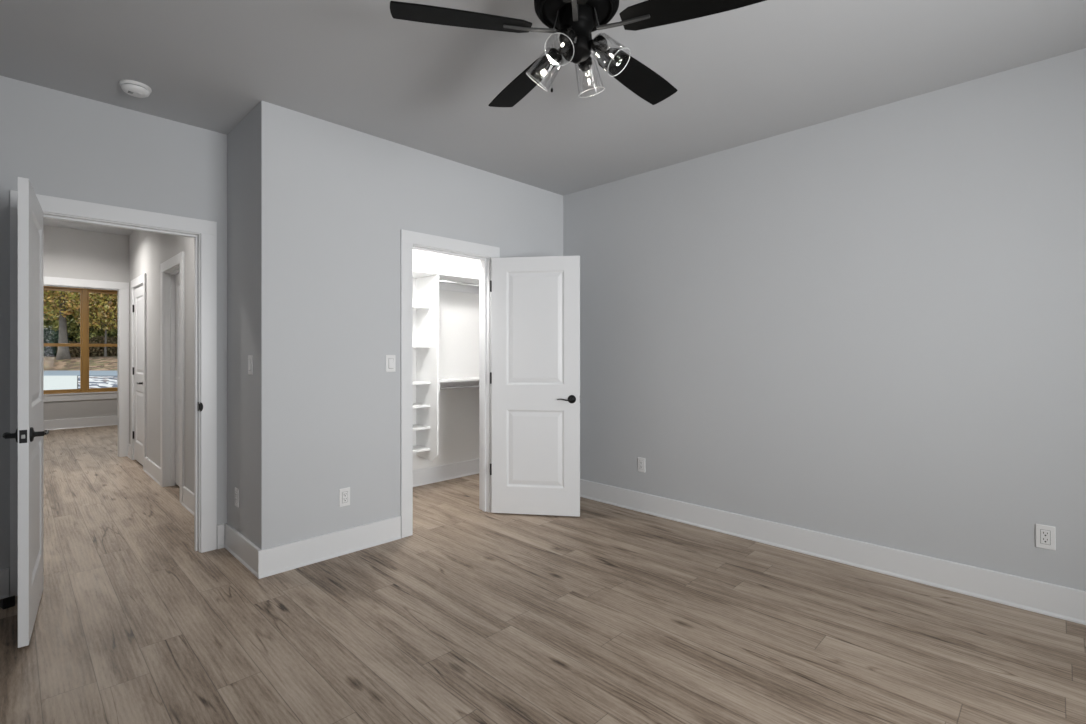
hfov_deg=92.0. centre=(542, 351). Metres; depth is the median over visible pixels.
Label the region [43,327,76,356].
bush
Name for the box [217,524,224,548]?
baseboard
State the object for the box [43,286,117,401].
window
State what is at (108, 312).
maple tree
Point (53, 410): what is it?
wall
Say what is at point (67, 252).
wall
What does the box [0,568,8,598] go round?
baseboard
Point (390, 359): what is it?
light switch
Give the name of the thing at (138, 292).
door
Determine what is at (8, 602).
door stop
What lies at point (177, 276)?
door
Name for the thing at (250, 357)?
light switch
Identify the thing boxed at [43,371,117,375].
street
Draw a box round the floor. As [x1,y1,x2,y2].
[0,425,1085,723]
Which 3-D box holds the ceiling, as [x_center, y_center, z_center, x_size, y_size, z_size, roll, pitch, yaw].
[-2.976,-1.530,4.069,14.250,0.150,5.870,0,0,45]
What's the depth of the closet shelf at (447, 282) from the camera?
5.17 m
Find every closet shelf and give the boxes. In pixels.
[413,269,478,293]
[439,377,478,391]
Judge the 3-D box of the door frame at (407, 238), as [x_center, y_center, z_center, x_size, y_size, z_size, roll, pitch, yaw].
[-0.727,0.222,4.032,0.156,2.157,0.902,0,0,45]
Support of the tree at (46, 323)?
on the embankment
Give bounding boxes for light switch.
[248,355,252,374]
[386,355,395,371]
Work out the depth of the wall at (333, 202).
3.34 m
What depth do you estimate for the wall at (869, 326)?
3.15 m
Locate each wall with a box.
[0,76,226,596]
[43,225,128,282]
[43,398,117,419]
[129,107,254,543]
[255,100,562,549]
[413,249,478,469]
[563,48,1085,590]
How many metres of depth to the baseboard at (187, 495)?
4.32 m
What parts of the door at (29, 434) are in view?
handle, latch plate, handle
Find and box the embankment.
[43,356,117,370]
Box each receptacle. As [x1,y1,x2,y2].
[343,492,347,502]
[639,461,642,468]
[1041,530,1049,544]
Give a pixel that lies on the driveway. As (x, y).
(49, 382)
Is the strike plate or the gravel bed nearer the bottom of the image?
the strike plate
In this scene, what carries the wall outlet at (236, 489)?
attached to the wall at (241, 139)
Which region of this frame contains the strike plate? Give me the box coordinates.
[198,402,202,411]
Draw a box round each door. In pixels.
[2,177,48,647]
[133,285,142,464]
[175,273,179,486]
[490,256,580,516]
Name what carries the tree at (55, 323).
on the embankment
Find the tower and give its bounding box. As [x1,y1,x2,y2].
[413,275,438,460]
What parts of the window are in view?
sash, sash, sash, sash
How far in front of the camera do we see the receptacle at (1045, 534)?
2.60 m
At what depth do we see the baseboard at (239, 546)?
3.23 m
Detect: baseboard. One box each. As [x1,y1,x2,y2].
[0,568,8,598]
[43,415,117,430]
[127,444,130,458]
[144,457,159,484]
[182,486,193,514]
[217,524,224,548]
[224,523,260,577]
[258,516,400,578]
[413,458,478,486]
[580,479,1085,624]
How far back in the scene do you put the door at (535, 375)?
4.15 m
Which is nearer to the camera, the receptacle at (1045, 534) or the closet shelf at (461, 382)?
the receptacle at (1045, 534)
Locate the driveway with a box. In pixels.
[43,376,76,389]
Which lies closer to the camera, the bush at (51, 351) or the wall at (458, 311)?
the wall at (458, 311)
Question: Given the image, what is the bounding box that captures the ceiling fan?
[390,0,766,106]
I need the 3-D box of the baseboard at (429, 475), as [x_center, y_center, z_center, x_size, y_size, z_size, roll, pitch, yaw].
[-1.497,1.222,4.803,0.021,0.155,2.438,0,0,45]
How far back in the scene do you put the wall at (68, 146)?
3.04 m
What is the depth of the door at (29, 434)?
2.35 m
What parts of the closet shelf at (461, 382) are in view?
hanging rod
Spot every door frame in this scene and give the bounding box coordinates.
[10,190,216,596]
[43,276,128,456]
[131,273,145,469]
[160,252,183,503]
[400,229,499,537]
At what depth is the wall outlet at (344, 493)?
3.37 m
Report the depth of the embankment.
43.60 m
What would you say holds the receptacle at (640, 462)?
attached to the wall outlet at (641, 461)
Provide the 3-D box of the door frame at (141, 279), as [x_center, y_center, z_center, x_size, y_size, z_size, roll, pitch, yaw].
[-4.668,0.219,6.042,0.930,2.162,0.018,0,0,45]
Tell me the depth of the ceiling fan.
1.91 m
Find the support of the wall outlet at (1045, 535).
attached to the wall at (869, 326)
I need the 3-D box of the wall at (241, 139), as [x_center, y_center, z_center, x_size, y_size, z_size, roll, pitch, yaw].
[-3.404,-0.077,4.878,4.885,2.755,0.145,0,0,45]
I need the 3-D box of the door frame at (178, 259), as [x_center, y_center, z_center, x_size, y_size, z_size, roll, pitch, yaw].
[-3.353,0.222,4.834,0.910,2.157,0.138,0,0,45]
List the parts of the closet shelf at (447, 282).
hanging rod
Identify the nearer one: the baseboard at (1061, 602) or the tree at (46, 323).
the baseboard at (1061, 602)
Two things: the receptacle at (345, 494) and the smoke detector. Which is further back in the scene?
the receptacle at (345, 494)
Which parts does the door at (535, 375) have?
handle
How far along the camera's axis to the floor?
2.42 m
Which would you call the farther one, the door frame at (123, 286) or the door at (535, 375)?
the door frame at (123, 286)
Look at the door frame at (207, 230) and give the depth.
3.39 m
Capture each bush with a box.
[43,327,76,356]
[56,339,103,356]
[89,336,117,356]
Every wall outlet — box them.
[235,487,238,507]
[339,487,349,506]
[638,457,644,472]
[1036,524,1055,549]
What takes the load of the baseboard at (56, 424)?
attached to the wall at (53, 410)
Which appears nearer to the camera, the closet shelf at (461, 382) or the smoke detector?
the smoke detector
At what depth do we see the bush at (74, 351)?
47.43 m
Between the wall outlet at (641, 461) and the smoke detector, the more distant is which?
the wall outlet at (641, 461)
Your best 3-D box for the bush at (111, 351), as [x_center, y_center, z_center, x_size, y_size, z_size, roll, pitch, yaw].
[-40.867,-0.302,49.589,4.015,2.492,4.900,0,0,45]
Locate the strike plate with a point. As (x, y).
(200, 406)
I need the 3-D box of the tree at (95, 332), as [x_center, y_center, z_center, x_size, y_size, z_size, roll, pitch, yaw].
[-43.206,-2.949,52.033,6.058,7.785,7.457,0,0,45]
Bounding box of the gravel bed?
[78,376,117,388]
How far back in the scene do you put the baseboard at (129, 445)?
6.45 m
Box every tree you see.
[43,290,116,359]
[43,296,58,330]
[44,293,103,341]
[57,305,117,341]
[58,292,117,356]
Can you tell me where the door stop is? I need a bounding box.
[0,596,14,608]
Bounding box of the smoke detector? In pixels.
[119,79,151,97]
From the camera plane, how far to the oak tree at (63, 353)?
45.60 m
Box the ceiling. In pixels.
[0,0,1085,235]
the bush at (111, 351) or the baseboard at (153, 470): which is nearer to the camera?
the baseboard at (153, 470)
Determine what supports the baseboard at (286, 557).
attached to the wall at (333, 202)

